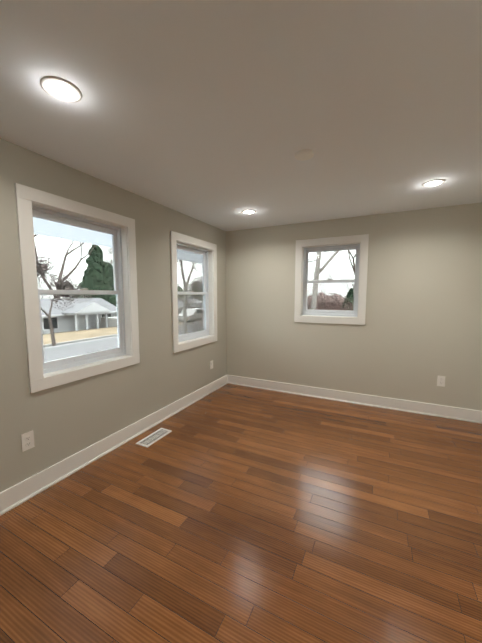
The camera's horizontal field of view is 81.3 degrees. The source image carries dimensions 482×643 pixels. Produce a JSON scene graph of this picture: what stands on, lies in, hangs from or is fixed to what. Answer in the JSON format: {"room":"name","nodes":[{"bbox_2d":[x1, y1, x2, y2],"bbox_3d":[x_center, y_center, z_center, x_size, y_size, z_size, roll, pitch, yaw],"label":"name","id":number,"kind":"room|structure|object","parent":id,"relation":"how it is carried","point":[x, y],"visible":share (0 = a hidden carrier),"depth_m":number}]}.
{"room":"empty living room","nodes":[
{"label":"empty living room","id":0,"kind":"room"},
{"bbox_2d":[0,138,226,491],"bbox_3d":[-1.282,-0.018,2.592,0.160,2.440,4.740,3,6,26],"label":"wall","id":1,"kind":"structure","parent":0,"point":[63,421],"depth_m":2.44},
{"bbox_2d":[21,430,34,451],"bbox_3d":[-1.518,0.852,2.001,0.008,0.125,0.076,3,6,26],"label":"electrical outlet","id":2,"kind":"object","parent":1,"relation":"attached to","point":[27,439],"visible":1,"depth_m":2.00},
{"bbox_2d":[14,183,139,392],"bbox_3d":[-1.345,-0.250,2.416,0.174,1.437,1.012,3,6,26],"label":"window","id":3,"kind":"structure","parent":1,"relation":"in","point":[31,203],"depth_m":2.32},
{"bbox_2d":[0,375,227,515],"bbox_3d":[-1.196,1.131,2.658,0.034,0.140,4.420,3,6,26],"label":"baseboard","id":4,"kind":"structure","parent":1,"relation":"attached to","point":[15,493],"depth_m":2.43},
{"bbox_2d":[170,231,216,352],"bbox_3d":[-0.660,-0.381,3.800,0.174,1.437,1.012,3,6,26],"label":"window","id":5,"kind":"structure","parent":1,"relation":"in","point":[194,287],"depth_m":3.84},
{"bbox_2d":[0,384,481,642],"bbox_3d":[0.315,1.330,1.930,3.720,0.120,4.740,3,6,26],"label":"floor","id":6,"kind":"structure","parent":0,"point":[229,513],"depth_m":1.70},
{"bbox_2d":[136,428,171,446],"bbox_3d":[-0.881,1.179,2.865,0.150,0.006,0.360,3,6,26],"label":"floor vent","id":7,"kind":"object","parent":6,"relation":"in","point":[152,438],"visible":1,"depth_m":2.85},
{"bbox_2d":[0,0,481,230],"bbox_3d":[0.315,-1.218,1.689,3.720,0.120,4.740,3,6,26],"label":"ceiling","id":8,"kind":"structure","parent":0,"point":[219,114],"depth_m":1.45},
{"bbox_2d":[40,76,81,101],"bbox_3d":[-0.873,-1.124,1.367,0.173,0.006,0.173,3,6,26],"label":"recessed light","id":9,"kind":"object","parent":8,"relation":"in","point":[58,88],"visible":1,"depth_m":1.36},
{"bbox_2d":[242,210,255,213],"bbox_3d":[0.094,-1.314,3.367,0.173,0.006,0.173,3,6,26],"label":"recessed light","id":10,"kind":"object","parent":8,"relation":"in","point":[248,211],"visible":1,"depth_m":3.35},
{"bbox_2d":[294,149,313,160],"bbox_3d":[0.447,-1.176,1.986,0.135,0.020,0.135,3,6,26],"label":"smoke detector","id":11,"kind":"object","parent":8,"relation":"attached to","point":[303,154],"visible":1,"depth_m":1.96},
{"bbox_2d":[422,179,444,186],"bbox_3d":[1.718,-1.232,2.505,0.173,0.006,0.173,3,6,26],"label":"recessed light","id":12,"kind":"object","parent":8,"relation":"in","point":[435,182],"visible":1,"depth_m":2.50},
{"bbox_2d":[226,202,481,410],"bbox_3d":[1.326,-0.138,3.855,3.400,2.440,0.160,3,6,26],"label":"wall","id":13,"kind":"structure","parent":0,"point":[416,335],"depth_m":3.53},
{"bbox_2d":[294,234,368,324],"bbox_3d":[1.222,-0.552,3.854,0.932,1.147,0.174,3,6,26],"label":"window","id":14,"kind":"structure","parent":13,"relation":"in","point":[359,245],"depth_m":3.81},
{"bbox_2d":[228,375,481,423],"bbox_3d":[1.278,1.015,3.879,3.330,0.140,0.034,3,6,26],"label":"baseboard","id":15,"kind":"structure","parent":13,"relation":"attached to","point":[463,414],"depth_m":3.69},
{"bbox_2d":[437,376,444,386],"bbox_3d":[2.371,0.706,3.324,0.076,0.125,0.008,3,6,26],"label":"electrical outlet","id":16,"kind":"object","parent":13,"relation":"attached to","point":[440,380],"visible":1,"depth_m":3.32},
{"label":"outside","id":17,"kind":"structure","parent":0,"visible":0},
{"bbox_2d":[33,217,355,361],"bbox_3d":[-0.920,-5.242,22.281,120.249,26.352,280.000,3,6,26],"label":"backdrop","id":18,"kind":"structure","parent":17,"point":[97,314],"depth_m":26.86}
]}

